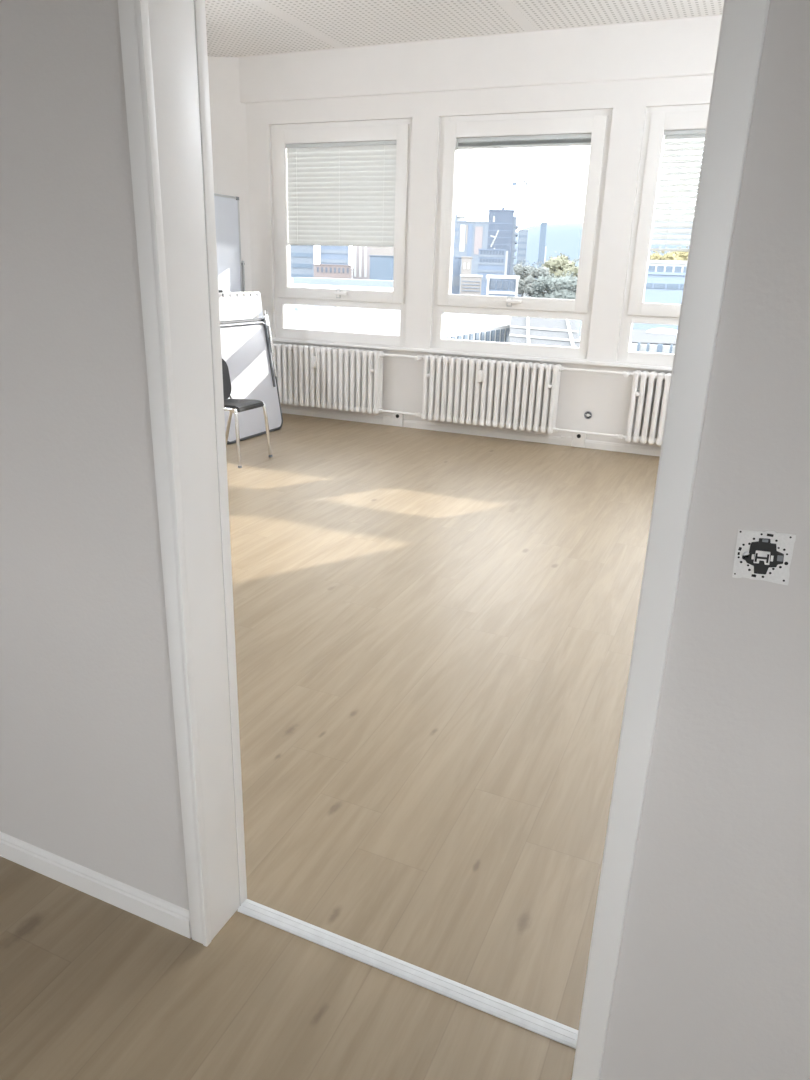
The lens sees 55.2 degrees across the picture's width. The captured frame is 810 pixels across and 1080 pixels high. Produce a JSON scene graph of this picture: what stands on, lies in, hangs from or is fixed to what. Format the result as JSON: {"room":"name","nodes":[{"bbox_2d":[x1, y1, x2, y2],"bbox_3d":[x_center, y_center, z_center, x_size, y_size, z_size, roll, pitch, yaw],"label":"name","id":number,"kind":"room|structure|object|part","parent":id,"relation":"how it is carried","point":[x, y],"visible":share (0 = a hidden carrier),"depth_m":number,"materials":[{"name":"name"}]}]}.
{"room":"hallway","nodes":[
{"label":"hallway","id":0,"kind":"room"},
{"bbox_2d":[208,56,251,291],"bbox_3d":[-3.110,-2.262,5.652,0.910,3.350,6.100,10,21,22],"label":"wall","id":1,"kind":"structure","parent":0,"point":[227,113],"depth_m":7.60,"materials":[{"name":"white paint"}]},
{"bbox_2d":[0,413,659,1079],"bbox_3d":[-0.823,0.623,2.869,8.050,0.120,10.745,10,21,22],"label":"floor","id":2,"kind":"structure","parent":0,"point":[435,630],"depth_m":2.38,"materials":[{"name":"brown wood"}]},
{"bbox_2d":[214,193,244,292],"bbox_3d":[-1.868,-2.175,7.399,0.348,2.107,1.071,10,21,22],"label":"whiteboard","id":3,"kind":"object","parent":2,"relation":"on","point":[231,273],"visible":0.11,"depth_m":7.44,"materials":[{"name":"ceramic"}]},
{"bbox_3d":[-1.636,-2.067,7.924,0.030,1.490,0.028,10,21,22],"label":"post","id":4,"kind":"part","parent":3,"relation":"part of","materials":[{"name":"metal"}]},
{"bbox_2d":[219,292,262,320],"bbox_3d":[-1.620,-1.663,7.261,0.224,1.256,1.000,10,21,22],"label":"flip chart","id":5,"kind":"object","parent":2,"relation":"on","point":[232,305],"visible":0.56,"depth_m":7.20,"materials":[{"name":"paper"}]},
{"bbox_3d":[-1.601,-2.224,7.035,0.020,0.049,0.950,10,21,22],"label":"clamp rail","id":6,"kind":"part","parent":5,"relation":"part of","materials":[{"name":"white paint"}]},
{"bbox_2d":[222,358,271,467],"bbox_3d":[-1.399,-1.040,6.178,0.494,0.800,0.461,10,21,22],"label":"chair","id":7,"kind":"object","parent":2,"relation":"on","point":[232,405],"visible":0.56,"depth_m":6.22,"materials":[{"name":"black plastic"}]},
{"bbox_3d":[-1.507,-1.276,6.163,0.083,0.343,0.350,10,21,22],"label":"backrest","id":8,"kind":"part","parent":7,"relation":"part of","materials":[{"name":"black plastic"}]},
{"bbox_3d":[-1.455,-0.958,6.462,0.204,0.446,0.034,13,22,29],"label":"leg","id":9,"kind":"part","parent":7,"relation":"part of","materials":[{"name":"silver metal"}]},
{"bbox_3d":[-1.303,-0.792,5.988,0.101,0.450,0.039,18,25,39],"label":"leg","id":10,"kind":"part","parent":7,"relation":"part of","materials":[{"name":"silver metal"}]},
{"bbox_3d":[-1.399,-1.079,6.165,0.430,0.058,0.346,10,21,22],"label":"seat","id":11,"kind":"part","parent":7,"relation":"part of","materials":[{"name":"black fabric"}]},
{"bbox_3d":[-1.143,-0.907,6.331,0.101,0.450,0.039,3,19,4],"label":"leg","id":12,"kind":"part","parent":7,"relation":"part of","materials":[{"name":"silver metal"}]},
{"bbox_2d":[220,310,282,444],"bbox_3d":[-1.438,-1.486,7.004,0.184,1.106,0.961,10,21,22],"label":"folding table","id":13,"kind":"object","parent":2,"relation":"on","point":[247,350],"visible":0.64,"depth_m":7.07,"materials":[{"name":"white plastic"}]},
{"bbox_3d":[-1.264,-1.851,7.306,0.117,0.606,0.032,10,21,22],"label":"leg","id":14,"kind":"part","parent":13,"relation":"part of","materials":[{"name":"silver metal"}]},
{"bbox_2d":[237,899,577,1048],"bbox_3d":[-0.017,0.969,1.760,0.844,0.008,0.042,10,21,22],"label":"threshold strip","id":15,"kind":"object","parent":2,"relation":"on","point":[561,1033],"visible":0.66,"depth_m":1.74,"materials":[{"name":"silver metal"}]},
{"bbox_2d":[560,433,585,447],"bbox_3d":[1.543,-0.927,7.127,0.225,0.133,0.052,10,21,22],"label":"outlet box","id":16,"kind":"object","parent":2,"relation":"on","point":[578,440],"visible":0.87,"depth_m":7.10,"materials":[{"name":"white paint"}]},
{"bbox_2d":[0,0,809,1079],"bbox_3d":[-0.076,-0.641,1.145,5.800,3.450,0.065,10,21,22],"label":"wall","id":17,"kind":"structure","parent":0,"point":[712,980],"depth_m":1.32,"materials":[{"name":"paint"}]},
{"bbox_2d":[0,832,190,937],"bbox_3d":[-1.601,0.710,2.265,2.408,0.068,0.014,10,21,22],"label":"baseboard","id":18,"kind":"structure","parent":17,"relation":"attached to","point":[175,918],"depth_m":1.91,"materials":[{"name":"white paint"}]},
{"bbox_2d":[732,529,795,584],"bbox_3d":[0.490,0.023,1.060,0.075,0.075,0.007,10,21,22],"label":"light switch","id":19,"kind":"object","parent":17,"relation":"attached to","point":[759,555],"visible":1,"depth_m":1.06,"materials":[{"name":"plastic"}]},
{"bbox_3d":[0.489,0.024,1.060,0.020,0.019,0.002,10,21,22],"label":"rocker frame","id":20,"kind":"part","parent":19,"relation":"part of","materials":[{"name":"white plastic"}]},
{"bbox_2d":[205,0,723,56],"bbox_3d":[-0.499,-3.451,4.032,6.470,0.120,6.100,10,21,22],"label":"ceiling","id":21,"kind":"structure","parent":0,"point":[234,28],"depth_m":6.04,"materials":[{"name":"white paint"}]},
{"bbox_2d":[246,75,713,447],"bbox_3d":[0.628,-2.659,7.128,6.470,3.550,0.220,10,21,22],"label":"wall","id":22,"kind":"structure","parent":0,"point":[607,397],"depth_m":6.94,"materials":[{"name":"white paint"}]},
{"bbox_2d":[273,343,383,413],"bbox_3d":[-0.834,-1.654,7.893,1.313,0.610,0.192,9,21,20],"label":"radiator","id":23,"kind":"object","parent":22,"relation":"attached to","point":[334,378],"visible":0.94,"depth_m":7.80,"materials":[{"name":"white metal"}]},
{"bbox_2d":[271,118,411,345],"bbox_3d":[-0.640,-2.955,7.539,1.530,2.010,0.153,10,21,22],"label":"window","id":24,"kind":"structure","parent":22,"relation":"in","point":[400,130],"depth_m":7.53,"materials":[{"name":"white plastic"}]},
{"bbox_3d":[-0.625,-2.433,7.655,0.142,0.070,0.064,10,21,22],"label":"handle","id":25,"kind":"part","parent":24,"relation":"part of","materials":[{"name":"white paint"}]},
{"bbox_2d":[286,140,396,246],"bbox_3d":[-0.622,-3.308,7.432,1.189,0.908,0.040,10,21,22],"label":"blind","id":26,"kind":"object","parent":24,"relation":"attached to","point":[343,193],"visible":1,"depth_m":7.42,"materials":[{"name":"white plastic"}]},
{"bbox_3d":[-1.059,-3.372,7.593,0.002,0.875,0.002,10,21,22],"label":"ladder cord","id":27,"kind":"part","parent":26,"relation":"part of","materials":[{"name":"white fabric"}]},
{"bbox_3d":[-0.633,-2.891,7.584,1.189,0.020,0.026,10,21,22],"label":"rail","id":28,"kind":"part","parent":26,"relation":"part of","materials":[{"name":"white metal"}]},
{"bbox_3d":[-0.606,-3.724,7.293,1.189,0.031,0.026,10,21,22],"label":"head rail","id":29,"kind":"part","parent":26,"relation":"part of","materials":[{"name":"white metal"}]},
{"bbox_2d":[383,413,403,426],"bbox_3d":[-0.120,-1.218,7.807,0.225,0.133,0.052,10,21,22],"label":"outlet box","id":30,"kind":"object","parent":22,"relation":"attached to","point":[397,419],"visible":0.89,"depth_m":7.78,"materials":[{"name":"white paint"}]},
{"bbox_2d":[281,406,660,456],"bbox_3d":[0.892,-1.017,7.418,5.480,0.075,0.016,10,21,22],"label":"baseboard","id":31,"kind":"structure","parent":22,"relation":"attached to","point":[592,444],"depth_m":7.49,"materials":[{"name":"white paint"}]},
{"bbox_2d":[272,338,671,370],"bbox_3d":[0.906,-1.701,7.172,5.470,0.026,0.075,10,21,22],"label":"trim","id":32,"kind":"structure","parent":22,"relation":"attached to","point":[273,339],"depth_m":7.22,"materials":[{"name":"white paint"}]},
{"bbox_2d":[238,15,721,102],"bbox_3d":[0.629,-4.049,6.534,6.270,0.435,0.042,10,21,22],"label":"beam","id":33,"kind":"structure","parent":22,"relation":"attached to","point":[685,47],"depth_m":6.48,"materials":[{"name":"white paint"}]},
{"bbox_2d":[414,355,560,433],"bbox_3d":[0.749,-1.377,7.246,1.378,0.610,0.193,9,21,20],"label":"radiator","id":34,"kind":"object","parent":22,"relation":"attached to","point":[516,395],"visible":0.99,"depth_m":7.17,"materials":[{"name":"white metal"}]},
{"bbox_2d":[380,409,416,415],"bbox_3d":[-0.061,-1.260,7.667,0.396,0.036,0.031,10,21,22],"label":"pipe","id":35,"kind":"object","parent":34,"relation":"attached to","point":[381,410],"visible":1,"depth_m":7.66,"materials":[{"name":"white metal"}]},
{"bbox_2d":[381,353,415,358],"bbox_3d":[-0.045,-1.777,7.486,0.396,0.036,0.031,10,21,22],"label":"pipe","id":36,"kind":"object","parent":34,"relation":"attached to","point":[382,354],"visible":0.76,"depth_m":7.49,"materials":[{"name":"white metal"}]},
{"bbox_2d":[431,109,612,358],"bbox_3d":[0.973,-2.673,6.880,1.530,2.010,0.153,10,21,22],"label":"window","id":37,"kind":"structure","parent":22,"relation":"in","point":[598,123],"depth_m":6.86,"materials":[{"name":"white plastic"}]},
{"bbox_3d":[0.988,-2.151,6.996,0.142,0.070,0.064,10,21,22],"label":"handle","id":38,"kind":"part","parent":37,"relation":"part of","materials":[{"name":"white paint"}]},
{"bbox_2d":[457,133,591,149],"bbox_3d":[1.005,-3.414,6.643,1.189,0.088,0.053,10,21,22],"label":"blind","id":39,"kind":"object","parent":37,"relation":"attached to","point":[562,140],"visible":1,"depth_m":6.63,"materials":[{"name":"grey metal"}]},
{"bbox_3d":[1.004,-3.382,6.654,1.189,0.020,0.026,10,21,22],"label":"rail","id":40,"kind":"part","parent":39,"relation":"part of","materials":[{"name":"grey metal"}]},
{"bbox_3d":[1.006,-3.442,6.633,1.189,0.031,0.026,10,21,22],"label":"head rail","id":41,"kind":"part","parent":39,"relation":"part of","materials":[{"name":"grey metal"}]},
{"bbox_2d":[584,411,591,418],"bbox_3d":[1.660,-1.133,7.025,0.072,0.072,0.016,10,21,22],"label":"wall socket","id":42,"kind":"object","parent":22,"relation":"attached to","point":[587,414],"visible":1,"depth_m":7.02,"materials":[{"name":"grey plastic"}]},
{"bbox_2d":[618,370,671,445],"bbox_3d":[2.522,-1.067,6.521,1.378,0.610,0.193,9,21,20],"label":"radiator","id":43,"kind":"object","parent":22,"relation":"attached to","point":[660,377],"visible":0.22,"depth_m":6.64,"materials":[{"name":"white metal"}]},
{"bbox_2d":[555,428,618,437],"bbox_3d":[1.632,-0.964,6.975,0.570,0.036,0.031,10,21,22],"label":"pipe","id":44,"kind":"object","parent":43,"relation":"attached to","point":[556,429],"visible":1,"depth_m":6.96,"materials":[{"name":"white metal"}]},
{"bbox_2d":[560,367,625,375],"bbox_3d":[1.648,-1.481,6.794,0.570,0.036,0.031,10,21,22],"label":"pipe","id":45,"kind":"object","parent":43,"relation":"attached to","point":[561,368],"visible":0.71,"depth_m":6.78,"materials":[{"name":"white metal"}]},
{"bbox_2d":[617,104,709,365],"bbox_3d":[2.585,-2.391,6.220,1.530,2.010,0.153,10,21,22],"label":"window","id":46,"kind":"structure","parent":22,"relation":"in","point":[658,120],"depth_m":6.44,"materials":[{"name":"white plastic"}]},
{"bbox_3d":[2.600,-2.564,6.181,1.416,1.543,0.078,10,21,22],"label":"sash","id":47,"kind":"part","parent":46,"relation":"part of","materials":[{"name":"white plastic"}]},
{"bbox_2d":[650,129,705,251],"bbox_3d":[2.604,-2.749,6.113,1.189,0.898,0.046,10,21,22],"label":"blind","id":48,"kind":"object","parent":46,"relation":"attached to","point":[674,134],"visible":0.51,"depth_m":6.27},
{"bbox_3d":[2.593,-2.336,6.262,1.189,0.020,0.026,10,21,22],"label":"rail","id":49,"kind":"part","parent":48,"relation":"part of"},
{"bbox_3d":[2.166,-2.812,6.272,0.002,0.865,0.002,10,21,22],"label":"ladder cord","id":50,"kind":"part","parent":48,"relation":"part of","materials":[{"name":"white fabric"}]},
{"bbox_3d":[2.619,-3.159,5.974,1.189,0.031,0.026,10,21,22],"label":"head rail","id":51,"kind":"part","parent":48,"relation":"part of","materials":[{"name":"white metal"}]},
{"bbox_3d":[-1.078,-0.840,1.621,8.050,3.450,0.065,10,21,22],"label":"wall","id":52,"kind":"structure","parent":0,"visible":0},
{"bbox_2d":[118,0,769,1079],"bbox_3d":[-0.008,-0.032,1.354,0.942,2.166,0.164,10,21,22],"label":"door frame","id":53,"kind":"structure","parent":52,"relation":"in","point":[164,42],"depth_m":1.33,"materials":[{"name":"white paint"}]},
{"bbox_3d":[-0.445,-0.082,1.457,0.048,2.166,0.018,10,21,22],"label":"casing","id":54,"kind":"part","parent":53,"relation":"part of","materials":[{"name":"white paint"}]},
{"bbox_3d":[0.374,0.057,1.133,0.049,2.166,0.035,10,21,22],"label":"casing","id":55,"kind":"part","parent":53,"relation":"part of","materials":[{"name":"white paint"}]},
{"label":"outside","id":56,"kind":"structure","parent":0,"visible":0},
{"bbox_2d":[352,269,581,336],"bbox_3d":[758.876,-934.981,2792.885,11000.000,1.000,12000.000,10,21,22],"label":"ground","id":57,"kind":"structure","parent":56,"point":[578,323],"depth_m":276.31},
{"bbox_2d":[290,245,313,277],"bbox_3d":[-32.432,-78.726,237.970,9.043,22.498,14.300,-1,19,-7],"label":"block","id":58,"kind":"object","parent":57,"relation":"on","point":[301,256],"visible":0.35,"depth_m":229.30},
{"bbox_2d":[313,264,351,278],"bbox_3d":[-15.647,-50.732,167.917,8.159,16.932,9.300,0,19,-5],"label":"building","id":59,"kind":"structure","parent":57,"relation":"on","point":[320,270],"depth_m":161.33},
{"bbox_2d":[320,245,348,264],"bbox_3d":[-17.394,-61.331,190.788,7.034,21.726,14.300,0,19,-5],"label":"blue office","id":60,"kind":"structure","parent":57,"relation":"on","point":[335,255],"depth_m":181.48,"materials":[{"name":"blue glass"}]},
{"bbox_2d":[286,277,399,334],"bbox_3d":[-7.877,-13.060,63.043,51.678,15.550,84.593,10,21,22],"label":"annex","id":61,"kind":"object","parent":57,"relation":"on","point":[343,319],"visible":0.16,"depth_m":24.96,"materials":[{"name":"white"}]},
{"bbox_2d":[353,246,369,279],"bbox_3d":[-11.888,-68.323,209.067,4.652,23.182,14.300,1,19,-3],"label":"block","id":62,"kind":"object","parent":57,"relation":"on","point":[361,258],"visible":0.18,"depth_m":200.39,"materials":[{"name":"white concrete"}]},
{"bbox_2d":[369,255,393,279],"bbox_3d":[-4.694,-46.607,154.343,4.995,18.767,12.300,1,19,-2],"label":"box building","id":63,"kind":"structure","parent":57,"relation":"on","point":[381,267],"depth_m":146.28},
{"bbox_2d":[369,246,393,279],"bbox_3d":[-7.327,-78.090,237.320,9.704,23.234,12.300,1,19,-2],"label":"block","id":64,"kind":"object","parent":57,"relation":"on","point":[385,251],"visible":0.02,"depth_m":228.51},
{"bbox_2d":[451,256,460,293],"bbox_3d":[11.749,-58.649,189.005,2.968,19.594,12.300,3,19,3],"label":"block","id":65,"kind":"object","parent":57,"relation":"on","point":[456,260],"visible":0.29,"depth_m":181.43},
{"bbox_2d":[461,256,472,274],"bbox_3d":[13.684,-54.654,177.934,2.476,19.481,12.300,3,19,3],"label":"house","id":66,"kind":"structure","parent":57,"relation":"on","point":[466,261],"depth_m":169.61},
{"bbox_2d":[453,214,488,293],"bbox_3d":[27.335,-121.821,341.246,16.535,39.223,26.300,3,19,3],"label":"complex","id":67,"kind":"structure","parent":57,"relation":"on","point":[469,236],"depth_m":325.90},
{"bbox_3d":[24.144,-126.988,325.851,2.110,10.500,0.140,3,19,3],"label":"white panel","id":68,"kind":"part","parent":67,"relation":"part of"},
{"bbox_3d":[30.837,-125.923,325.688,3.247,11.000,0.140,3,19,3],"label":"pink panel","id":69,"kind":"part","parent":67,"relation":"part of","materials":[{"name":"pink"}]},
{"bbox_2d":[460,274,482,294],"bbox_3d":[11.308,-38.577,137.211,3.808,15.886,10.300,3,19,4],"label":"office block","id":70,"kind":"structure","parent":57,"relation":"on","point":[470,284],"depth_m":130.36,"materials":[{"name":"white"}]},
{"bbox_2d":[443,313,510,342],"bbox_3d":[2.803,-3.246,37.706,3.940,14.400,18.375,4,19,7],"label":"white wing","id":71,"kind":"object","parent":57,"relation":"on","point":[492,328],"visible":0.12,"depth_m":31.95},
{"bbox_2d":[477,249,507,295],"bbox_3d":[29.627,-87.406,266.812,9.769,23.563,18.300,4,19,5],"label":"office block","id":72,"kind":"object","parent":57,"relation":"on","point":[490,261],"visible":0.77,"depth_m":255.99,"materials":[{"name":"concrete"}]},
{"bbox_2d":[487,207,518,275],"bbox_3d":[49.727,-146.555,401.619,15.311,47.381,22.350,4,19,6],"label":"tower block","id":73,"kind":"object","parent":57,"relation":"on","point":[502,234],"visible":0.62,"depth_m":387.67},
{"bbox_2d":[486,275,519,296],"bbox_3d":[14.607,-32.474,119.842,4.862,16.035,9.450,4,19,6],"label":"pavilion","id":74,"kind":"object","parent":57,"relation":"on","point":[497,285],"visible":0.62,"depth_m":113.40,"materials":[{"name":"white"}]},
{"bbox_3d":[11.970,-30.998,115.838,0.350,15.735,0.350,4,19,6],"label":"frame post","id":75,"kind":"part","parent":74,"relation":"part of","materials":[{"name":"white"}]},
{"bbox_3d":[14.242,-36.322,113.789,4.162,0.400,0.140,4,19,6],"label":"white rail","id":76,"kind":"part","parent":74,"relation":"part of","materials":[{"name":"white"}]},
{"bbox_3d":[16.151,-30.714,115.406,0.350,15.735,0.350,4,19,6],"label":"frame post","id":77,"kind":"part","parent":74,"relation":"part of","materials":[{"name":"white"}]},
{"bbox_2d":[511,259,531,296],"bbox_3d":[21.899,-43.710,148.155,4.237,18.989,4.322,10,21,22],"label":"tree","id":78,"kind":"object","parent":57,"relation":"on","point":[518,269],"visible":0.52,"depth_m":145.04,"materials":[{"name":"green plant"}]},
{"bbox_2d":[516,230,527,296],"bbox_3d":[67.860,-160.154,454.177,5.363,39.434,16.300,4,19,7],"label":"pale high rise","id":79,"kind":"structure","parent":57,"relation":"on","point":[522,239],"depth_m":443.17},
{"bbox_2d":[512,175,535,229],"bbox_3d":[91.539,-241.360,614.570,19.115,88.313,2.200,10,21,22],"label":"tower crane","id":80,"kind":"object","parent":57,"relation":"on","point":[515,181],"visible":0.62,"depth_m":604.71,"materials":[{"name":"metal"}]},
{"bbox_2d":[523,261,549,296],"bbox_3d":[23.160,-40.478,139.509,4.931,18.674,4.949,10,21,22],"label":"tree","id":81,"kind":"object","parent":57,"relation":"on","point":[533,272],"visible":0.6,"depth_m":136.59,"materials":[{"name":"green plant"}]},
{"bbox_2d":[536,222,546,278],"bbox_3d":[88.321,-179.966,501.245,5.003,46.972,5.300,5,19,8],"label":"slim tower","id":82,"kind":"structure","parent":57,"relation":"on","point":[542,248],"depth_m":495.84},
{"bbox_2d":[531,272,556,297],"bbox_3d":[22.456,-34.628,125.635,4.920,16.754,4.918,10,21,22],"label":"tree","id":83,"kind":"object","parent":57,"relation":"on","point":[542,284],"visible":0.47,"depth_m":122.52,"materials":[{"name":"green plant"}]},
{"bbox_2d":[542,251,574,292],"bbox_3d":[28.148,-43.337,145.452,6.668,20.447,6.462,10,21,22],"label":"tree","id":84,"kind":"object","parent":57,"relation":"on","point":[556,265],"visible":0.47,"depth_m":141.30,"materials":[{"name":"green plant"}]},
{"bbox_2d":[549,271,577,298],"bbox_3d":[23.373,-30.568,113.781,5.429,16.976,5.493,10,21,22],"label":"tree","id":85,"kind":"object","parent":57,"relation":"on","point":[565,287],"visible":0.48,"depth_m":110.07,"materials":[{"name":"green plant"}]},
{"bbox_2d":[561,258,578,276],"bbox_3d":[30.410,-40.893,140.531,5.858,19.219,5.795,10,21,22],"label":"tree","id":86,"kind":"object","parent":57,"relation":"on","point":[572,269],"visible":0.11,"depth_m":136.72,"materials":[{"name":"green plant"}]},
{"bbox_2d":[509,316,631,346],"bbox_3d":[4.773,-1.040,30.876,5.254,14.866,10.028,10,21,22],"label":"shed roof","id":87,"kind":"structure","parent":57,"relation":"on","point":[523,330],"depth_m":27.73,"materials":[{"name":"white metal"}]},
{"bbox_2d":[513,222,692,279],"bbox_3d":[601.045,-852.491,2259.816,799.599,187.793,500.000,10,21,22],"label":"hill","id":88,"kind":"structure","parent":57,"relation":"on","point":[561,238],"depth_m":2235.82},
{"bbox_2d":[629,342,674,353],"bbox_3d":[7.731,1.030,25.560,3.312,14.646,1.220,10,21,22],"label":"fence","id":89,"kind":"object","parent":57,"relation":"on","point":[660,348],"visible":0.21,"depth_m":22.91,"materials":[{"name":"white"}]},
{"bbox_3d":[7.448,-3.897,23.419,0.140,3.952,0.140,10,21,22],"label":"post","id":90,"kind":"part","parent":89,"relation":"part of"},
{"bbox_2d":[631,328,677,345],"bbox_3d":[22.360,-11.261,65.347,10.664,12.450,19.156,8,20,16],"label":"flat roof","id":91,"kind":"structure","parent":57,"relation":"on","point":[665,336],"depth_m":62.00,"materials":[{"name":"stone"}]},
{"bbox_2d":[633,272,685,329],"bbox_3d":[31.616,-23.021,92.843,8.671,17.045,10.300,8,20,17],"label":"building","id":92,"kind":"structure","parent":57,"relation":"on","point":[661,287],"depth_m":86.56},
{"bbox_2d":[632,260,686,328],"bbox_3d":[40.669,-32.774,118.803,11.277,18.853,8.300,8,20,17],"label":"building","id":93,"kind":"structure","parent":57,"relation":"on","point":[679,266],"depth_m":112.74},
{"bbox_2d":[649,246,676,259],"bbox_3d":[44.720,-40.936,138.389,5.735,21.573,5.701,10,21,22],"label":"tree","id":94,"kind":"object","parent":57,"relation":"on","point":[670,255],"visible":0.19,"depth_m":134.93,"materials":[{"name":"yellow plant"}]},
{"bbox_2d":[673,245,689,260],"bbox_3d":[49.836,-42.183,141.365,6.892,22.269,6.711,10,21,22],"label":"tree","id":95,"kind":"object","parent":57,"relation":"on","point":[682,256],"visible":0.12,"depth_m":138.30,"materials":[{"name":"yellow plant"}]}
]}

